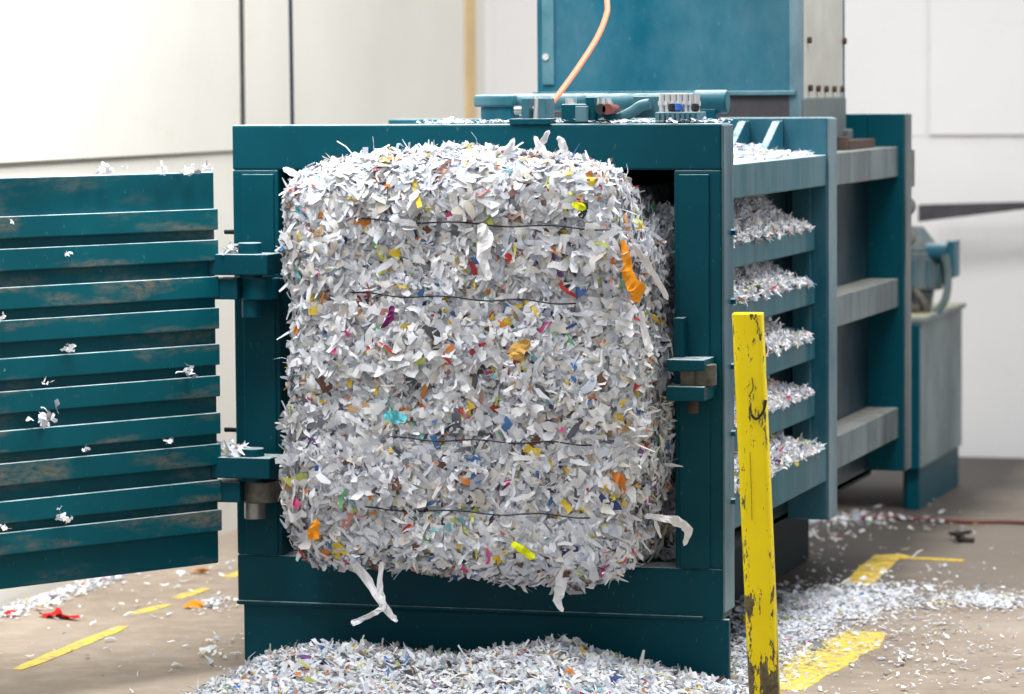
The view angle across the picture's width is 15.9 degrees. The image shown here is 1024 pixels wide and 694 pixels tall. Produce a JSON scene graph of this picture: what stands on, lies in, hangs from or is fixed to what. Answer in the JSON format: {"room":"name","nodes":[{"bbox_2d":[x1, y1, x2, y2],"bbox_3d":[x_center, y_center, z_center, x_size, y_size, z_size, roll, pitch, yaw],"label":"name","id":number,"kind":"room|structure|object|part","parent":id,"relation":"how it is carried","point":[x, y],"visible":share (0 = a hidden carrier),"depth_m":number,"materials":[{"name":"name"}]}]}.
{"room":"paper recycling facility","nodes":[
{"label":"paper recycling facility","id":0,"kind":"room"},
{"bbox_2d":[0,0,483,607],"bbox_3d":[-2.092,-1.157,10.656,0.169,4.200,13.520,1,4,17],"label":"wall","id":1,"kind":"structure","parent":0,"point":[137,84],"depth_m":13.60,"materials":[{"name":"white paint"}]},
{"bbox_2d":[464,0,476,118],"bbox_3d":[-0.200,-1.610,16.722,0.030,4.200,0.140,1,4,17],"label":"trim","id":2,"kind":"structure","parent":1,"relation":"attached to","point":[469,5],"depth_m":16.72,"materials":[{"name":"beige wood"}]},
{"bbox_2d":[0,457,1023,693],"bbox_3d":[2.032,1.229,7.041,10.500,0.102,18.620,1,4,17],"label":"floor","id":3,"kind":"structure","parent":0,"point":[989,488],"depth_m":11.61,"materials":[{"name":"concrete"}]},
{"bbox_2d":[4,610,15,615],"bbox_3d":[-1.605,0.853,11.767,0.034,0.017,0.055,2,5,32],"label":"scrap","id":4,"kind":"object","parent":3,"relation":"on","point":[9,611],"visible":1,"depth_m":11.76,"materials":[{"name":"red paper"}]},
{"bbox_2d":[39,607,79,618],"bbox_3d":[-1.438,0.857,11.711,0.183,0.038,0.062,3,5,37],"label":"scrap","id":5,"kind":"object","parent":3,"relation":"on","point":[57,612],"visible":1,"depth_m":11.71,"materials":[{"name":"red paper"}]},
{"bbox_2d":[0,572,140,622],"bbox_3d":[-1.430,0.805,12.355,0.209,0.024,1.556,1,4,17],"label":"shredded paper","id":6,"kind":"object","parent":3,"relation":"on","point":[39,600],"visible":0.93,"depth_m":12.14,"materials":[{"name":"paper"}]},
{"bbox_2d":[18,547,243,692],"bbox_3d":[-1.104,0.850,11.597,1.267,0.039,3.615,-1,4,-2],"label":"paper shreds","id":7,"kind":"object","parent":3,"relation":"on","point":[213,599],"visible":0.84,"depth_m":11.82,"materials":[{"name":"paper"}]},
{"bbox_2d":[183,600,206,608],"bbox_3d":[-1.028,0.836,11.930,0.043,0.024,0.091,3,5,41],"label":"paper scrap","id":8,"kind":"object","parent":3,"relation":"on","point":[194,603],"visible":1,"depth_m":11.93,"materials":[{"name":"orange paper"}]},
{"bbox_2d":[190,568,208,572],"bbox_3d":[-1.083,0.776,12.763,0.066,0.021,0.045,1,4,17],"label":"paper scrap","id":9,"kind":"object","parent":3,"relation":"on","point":[201,570],"visible":1,"depth_m":12.75,"materials":[{"name":"orange paper"}]},
{"bbox_2d":[288,0,293,123],"bbox_3d":[-0.793,-0.954,13.255,0.025,3.400,0.015,1,4,17],"label":"pole","id":10,"kind":"object","parent":3,"relation":"on","point":[290,5],"visible":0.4,"depth_m":13.24,"materials":[{"name":"black metal"}]},
{"bbox_2d":[0,90,915,679],"bbox_3d":[-0.176,0.050,11.312,2.148,1.667,4.104,1,4,17],"label":"baler","id":11,"kind":"object","parent":3,"relation":"on","point":[137,291],"visible":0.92,"depth_m":10.38,"materials":[{"name":"teal paint"}]},
{"bbox_2d":[0,524,10,530],"bbox_3d":[-1.376,0.489,9.944,0.044,0.022,0.045,1,4,17],"label":"paper scrap","id":12,"kind":"object","parent":11,"relation":"on","point":[4,527],"visible":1,"depth_m":9.95,"materials":[{"name":"white paper"}]},
{"bbox_2d":[26,399,59,428],"bbox_3d":[-1.272,0.183,10.031,0.088,0.083,0.092,1,4,17],"label":"paper scrap","id":13,"kind":"object","parent":11,"relation":"attached to","point":[42,416],"visible":1,"depth_m":10.01,"materials":[{"name":"white paper"}]},
{"bbox_2d":[55,506,72,523],"bbox_3d":[-1.237,0.463,10.084,0.064,0.050,0.041,-4,5,-41],"label":"paper scrap","id":14,"kind":"object","parent":11,"relation":"attached to","point":[63,517],"visible":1,"depth_m":10.08,"materials":[{"name":"white paper"}]},
{"bbox_2d":[60,343,75,351],"bbox_3d":[-1.216,0.002,10.079,0.038,0.026,0.072,0,4,6],"label":"paper scrap","id":15,"kind":"object","parent":11,"relation":"attached to","point":[71,346],"visible":1,"depth_m":10.06,"materials":[{"name":"white paper"}]},
{"bbox_2d":[93,161,113,174],"bbox_3d":[-1.126,-0.493,10.126,0.051,0.040,0.038,-3,5,-34],"label":"paper scrap","id":16,"kind":"object","parent":11,"relation":"on","point":[105,170],"visible":1,"depth_m":10.12,"materials":[{"name":"white paper"}]},
{"bbox_3d":[-1.313,0.092,10.088,1.220,1.120,0.075,-4,6,-43],"label":"door","id":17,"kind":"part","parent":11,"relation":"part of","materials":[{"name":"paint"}]},
{"bbox_2d":[150,160,166,175],"bbox_3d":[-0.989,-0.501,10.264,0.052,0.045,0.043,-1,4,-10],"label":"paper scrap","id":18,"kind":"object","parent":11,"relation":"on","point":[162,168],"visible":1,"depth_m":10.26,"materials":[{"name":"white paper"}]},
{"bbox_2d":[162,437,173,443],"bbox_3d":[-0.964,0.263,10.331,0.033,0.022,0.035,-3,5,-33],"label":"paper scrap","id":19,"kind":"object","parent":11,"relation":"on","point":[169,441],"visible":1,"depth_m":10.32,"materials":[{"name":"white paper"}]},
{"bbox_2d":[176,363,197,378],"bbox_3d":[-0.914,0.065,10.351,0.058,0.048,0.050,1,4,17],"label":"paper scrap","id":20,"kind":"object","parent":11,"relation":"attached to","point":[188,370],"visible":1,"depth_m":10.35,"materials":[{"name":"white paper"}]},
{"bbox_2d":[178,164,201,175],"bbox_3d":[-0.908,-0.498,10.330,0.066,0.035,0.046,-1,4,-2],"label":"paper scrap","id":21,"kind":"object","parent":11,"relation":"on","point":[186,171],"visible":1,"depth_m":10.33,"materials":[{"name":"white paper"}]},
{"bbox_2d":[202,160,214,171],"bbox_3d":[-0.861,-0.511,10.380,0.039,0.036,0.029,-3,5,-29],"label":"paper scrap","id":22,"kind":"object","parent":11,"relation":"attached to","point":[206,165],"visible":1,"depth_m":10.38,"materials":[{"name":"white paper"}]},
{"bbox_2d":[220,242,237,254],"bbox_3d":[-0.795,-0.274,10.455,0.073,0.054,0.082,0,4,1],"label":"paper scrap","id":23,"kind":"object","parent":11,"relation":"on","point":[230,249],"visible":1,"depth_m":10.45,"materials":[{"name":"white paper"}]},
{"bbox_2d":[217,433,252,456],"bbox_3d":[-0.794,0.283,10.503,0.113,0.081,0.101,1,4,17],"label":"paper scrap","id":24,"kind":"object","parent":11,"relation":"on","point":[231,450],"visible":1,"depth_m":10.49,"materials":[{"name":"white paper"}]},
{"bbox_3d":[-0.762,-0.237,10.472,0.180,0.060,0.125,1,4,17],"label":"hinge arm","id":25,"kind":"part","parent":11,"relation":"part of","materials":[{"name":"teal paint"}]},
{"bbox_3d":[-0.758,0.341,10.514,0.180,0.060,0.125,1,4,17],"label":"hinge arm","id":26,"kind":"part","parent":11,"relation":"part of","materials":[{"name":"teal paint"}]},
{"bbox_3d":[-0.727,0.053,10.587,0.098,1.102,0.006,1,4,17],"label":"stile plate","id":27,"kind":"part","parent":11,"relation":"part of","materials":[{"name":"teal paint"}]},
{"bbox_3d":[-0.092,0.058,10.464,1.446,1.385,0.120,1,4,17],"label":"frame","id":28,"kind":"part","parent":11,"relation":"part of","materials":[{"name":"teal paint"}]},
{"bbox_3d":[-0.083,0.849,10.476,1.446,0.195,0.024,1,4,17],"label":"plate","id":29,"kind":"part","parent":11,"relation":"part of","materials":[{"name":"teal paint"}]},
{"bbox_2d":[272,130,742,625],"bbox_3d":[0.059,0.044,10.809,1.245,1.382,1.563,1,4,17],"label":"bale","id":30,"kind":"object","parent":11,"relation":"on","point":[480,346],"visible":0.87,"depth_m":10.12,"materials":[{"name":"paper"}]},
{"bbox_3d":[0.166,-0.691,10.331,0.032,0.020,0.032,1,4,17],"label":"valve knob","id":31,"kind":"part","parent":11,"relation":"part of","materials":[{"name":"silver metal"}]},
{"bbox_2d":[416,116,731,123],"bbox_3d":[0.173,-0.639,10.340,0.916,0.022,0.143,1,4,17],"label":"paper","id":32,"kind":"object","parent":11,"relation":"on","point":[450,119],"visible":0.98,"depth_m":10.31,"materials":[{"name":"white paper"}]},
{"bbox_2d":[552,0,609,102],"bbox_3d":[0.217,-1.594,10.766,0.080,1.778,0.814,1,4,12],"label":"air hose","id":33,"kind":"object","parent":11,"relation":"attached to","point":[601,28],"visible":0.91,"depth_m":10.71,"materials":[{"name":"beige rubber"}]},
{"bbox_3d":[0.315,-0.101,11.820,1.450,1.270,0.128,1,4,17],"label":"cross frame","id":34,"kind":"part","parent":11,"relation":"part of","materials":[{"name":"paint"}]},
{"bbox_2d":[533,0,852,138],"bbox_3d":[0.614,-1.225,12.266,0.911,1.137,0.790,1,4,17],"label":"hopper","id":35,"kind":"object","parent":11,"relation":"on","point":[773,58],"visible":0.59,"depth_m":11.93,"materials":[{"name":"paint"}]},
{"bbox_3d":[0.489,-1.297,11.921,0.846,0.942,0.030,1,4,17],"label":"panel","id":36,"kind":"part","parent":35,"relation":"part of","materials":[{"name":"paint"}]},
{"bbox_3d":[0.917,-1.195,11.827,0.031,1.137,0.084,1,4,17],"label":"corner post","id":37,"kind":"part","parent":35,"relation":"part of","materials":[{"name":"metal"}]},
{"bbox_3d":[1.028,-1.309,12.178,0.019,0.962,0.670,1,4,17],"label":"plate","id":38,"kind":"part","parent":35,"relation":"part of","materials":[{"name":"beige metal"}]},
{"bbox_3d":[0.612,-1.226,12.282,0.876,1.137,0.720,1,4,17],"label":"panel","id":39,"kind":"part","parent":35,"relation":"part of","materials":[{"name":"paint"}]},
{"bbox_3d":[0.508,0.071,10.220,0.088,1.102,0.006,1,4,17],"label":"stile plate","id":40,"kind":"part","parent":11,"relation":"part of","materials":[{"name":"teal paint"}]},
{"bbox_3d":[0.668,-0.202,12.968,1.470,1.240,0.118,1,4,17],"label":"cross frame","id":41,"kind":"part","parent":11,"relation":"part of","materials":[{"name":"teal paint"}]},
{"bbox_3d":[0.604,0.060,10.257,0.007,1.361,0.120,1,4,17],"label":"edge plate","id":42,"kind":"part","parent":11,"relation":"part of","materials":[{"name":"paint"}]},
{"bbox_2d":[733,142,813,159],"bbox_3d":[0.678,-0.600,11.213,0.389,0.064,0.702,1,4,17],"label":"paper","id":43,"kind":"object","parent":11,"relation":"on","point":[757,152],"visible":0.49,"depth_m":11.18,"materials":[{"name":"white paper"}]},
{"bbox_2d":[734,375,814,427],"bbox_3d":[0.719,0.133,10.944,0.152,0.161,1.261,1,4,17],"label":"paper spill","id":44,"kind":"object","parent":11,"relation":"on","point":[782,394],"visible":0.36,"depth_m":11.16,"materials":[{"name":"white paper"}]},
{"bbox_3d":[0.719,0.228,10.978,0.112,0.071,1.300,1,4,17],"label":"rail","id":45,"kind":"part","parent":11,"relation":"part of","materials":[{"name":"metal"}]},
{"bbox_3d":[0.717,0.050,10.965,0.112,0.066,1.300,1,4,17],"label":"rail","id":46,"kind":"part","parent":11,"relation":"part of","materials":[{"name":"metal"}]},
{"bbox_3d":[0.716,-0.123,10.952,0.112,0.065,1.300,1,4,17],"label":"rail","id":47,"kind":"part","parent":11,"relation":"part of","materials":[{"name":"metal"}]},
{"bbox_3d":[0.715,-0.293,10.940,0.112,0.070,1.300,1,4,17],"label":"rail","id":48,"kind":"part","parent":11,"relation":"part of","materials":[{"name":"metal"}]},
{"bbox_2d":[734,194,815,247],"bbox_3d":[0.716,-0.395,10.899,0.148,0.179,1.246,1,4,17],"label":"paper spill","id":49,"kind":"object","parent":11,"relation":"on","point":[755,216],"visible":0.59,"depth_m":10.91,"materials":[{"name":"white paper"}]},
{"bbox_2d":[734,261,816,305],"bbox_3d":[0.717,-0.209,10.912,0.160,0.145,1.255,1,4,17],"label":"paper spill","id":50,"kind":"object","parent":11,"relation":"on","point":[757,280],"visible":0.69,"depth_m":10.90,"materials":[{"name":"white paper"}]},
{"bbox_3d":[0.735,-0.509,10.918,0.138,0.097,1.300,1,4,17],"label":"rail","id":51,"kind":"part","parent":11,"relation":"part of","materials":[{"name":"metal"}]},
{"bbox_3d":[0.737,0.416,10.986,0.148,0.106,1.300,1,4,17],"label":"rail","id":52,"kind":"part","parent":11,"relation":"part of","materials":[{"name":"metal"}]},
{"bbox_2d":[734,430,826,493],"bbox_3d":[0.733,0.311,10.949,0.182,0.156,1.261,1,4,17],"label":"paper spill","id":53,"kind":"object","parent":11,"relation":"on","point":[783,448],"visible":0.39,"depth_m":11.10,"materials":[{"name":"white paper"}]},
{"bbox_2d":[764,316,813,356],"bbox_3d":[0.712,-0.041,10.925,0.150,0.159,1.266,1,4,17],"label":"paper spill","id":54,"kind":"object","parent":11,"relation":"on","point":[775,336],"visible":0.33,"depth_m":11.12,"materials":[{"name":"white paper"}]},
{"bbox_3d":[1.014,-0.090,11.616,0.006,1.267,0.126,1,4,17],"label":"edge plate","id":55,"kind":"part","parent":11,"relation":"part of","materials":[{"name":"paint"}]},
{"bbox_3d":[1.063,-0.091,12.231,0.030,1.120,1.082,1,4,17],"label":"panel","id":56,"kind":"part","parent":11,"relation":"part of","materials":[{"name":"paint"}]},
{"bbox_3d":[1.134,0.300,12.240,0.112,0.107,1.080,1,4,17],"label":"rail","id":57,"kind":"part","parent":11,"relation":"part of","materials":[{"name":"metal"}]},
{"bbox_3d":[1.131,-0.150,12.208,0.112,0.100,1.080,1,4,17],"label":"rail","id":58,"kind":"part","parent":11,"relation":"part of","materials":[{"name":"metal"}]},
{"bbox_3d":[1.128,-0.603,12.175,0.112,0.104,1.080,1,4,17],"label":"rail","id":59,"kind":"part","parent":11,"relation":"part of","materials":[{"name":"metal"}]},
{"bbox_3d":[1.376,-0.190,12.760,0.006,1.237,0.118,1,4,17],"label":"edge plate","id":60,"kind":"part","parent":11,"relation":"part of","materials":[{"name":"paint"}]},
{"bbox_2d":[180,633,748,693],"bbox_3d":[-0.220,0.901,9.980,1.748,0.190,1.098,1,4,17],"label":"heap","id":61,"kind":"object","parent":3,"relation":"on","point":[562,665],"visible":1,"depth_m":10.02,"materials":[{"name":"white paper"}]},
{"bbox_2d":[732,312,780,693],"bbox_3d":[0.659,0.446,9.857,0.134,1.077,0.108,1,4,17],"label":"bollard","id":62,"kind":"object","parent":3,"relation":"on","point":[750,349],"visible":1,"depth_m":9.81,"materials":[{"name":"yellow metal"}]},
{"bbox_2d":[729,502,964,680],"bbox_3d":[1.214,0.772,12.475,1.273,0.035,5.413,-1,4,-1],"label":"shredded paper","id":63,"kind":"object","parent":3,"relation":"on","point":[856,516],"visible":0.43,"depth_m":13.98,"materials":[{"name":"paper"}]},
{"bbox_2d":[730,560,1023,693],"bbox_3d":[1.190,0.874,11.118,1.375,0.028,3.720,0,4,4],"label":"shredded paper","id":64,"kind":"object","parent":3,"relation":"on","point":[823,607],"visible":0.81,"depth_m":11.69,"materials":[{"name":"paper"}]},
{"bbox_2d":[792,499,1023,693],"bbox_3d":[1.337,0.815,11.943,1.194,0.026,5.742,0,4,4],"label":"paper shreds","id":65,"kind":"object","parent":3,"relation":"on","point":[925,527],"visible":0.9,"depth_m":11.41,"materials":[{"name":"paper"}]},
{"bbox_2d":[903,226,965,509],"bbox_3d":[1.481,0.057,14.966,0.688,1.104,0.986,1,4,17],"label":"hydraulic power unit","id":66,"kind":"object","parent":3,"relation":"on","point":[936,327],"visible":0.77,"depth_m":14.77,"materials":[{"name":"paint"}]},
{"bbox_3d":[1.595,0.554,14.580,0.060,0.167,0.120,1,4,17],"label":"leg","id":67,"kind":"part","parent":66,"relation":"part of","materials":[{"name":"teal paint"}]},
{"bbox_3d":[1.327,0.192,14.512,0.576,0.571,0.012,1,4,17],"label":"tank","id":68,"kind":"part","parent":66,"relation":"part of","materials":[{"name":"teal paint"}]},
{"bbox_3d":[1.627,-0.322,14.894,0.249,0.339,0.249,1,4,17],"label":"motor","id":69,"kind":"part","parent":66,"relation":"part of","materials":[{"name":"paint"}]},
{"bbox_3d":[1.459,0.153,14.980,0.600,0.581,0.962,1,4,17],"label":"tank","id":70,"kind":"part","parent":66,"relation":"part of","materials":[{"name":"metal"}]},
{"bbox_3d":[1.454,-0.144,14.959,0.635,0.022,0.986,1,4,17],"label":"tank lid","id":71,"kind":"part","parent":66,"relation":"part of","materials":[{"name":"paint"}]},
{"bbox_2d":[849,515,1023,524],"bbox_3d":[1.703,0.667,14.059,0.823,0.014,0.110,1,4,19],"label":"cable","id":72,"kind":"object","parent":3,"relation":"on","point":[873,516],"visible":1,"depth_m":14.05,"materials":[{"name":"red rubber"}]},
{"bbox_2d":[948,530,974,542],"bbox_3d":[1.659,0.694,13.510,0.084,0.041,0.130,-1,4,-6],"label":"debris","id":73,"kind":"object","parent":3,"relation":"on","point":[960,537],"visible":1,"depth_m":13.46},
{"bbox_2d":[484,0,1023,457],"bbox_3d":[4.704,-1.567,15.635,10.350,4.200,0.170,1,4,17],"label":"wall","id":74,"kind":"structure","parent":0,"point":[955,66],"depth_m":16.44,"materials":[{"name":"white paint"}]},
{"bbox_2d":[918,202,1023,221],"bbox_3d":[2.131,-0.610,16.236,0.626,0.104,0.278,1,4,17],"label":"wall bar","id":75,"kind":"object","parent":74,"relation":"attached to","point":[926,212],"visible":1,"depth_m":16.14,"materials":[{"name":"grey metal"}]}
]}

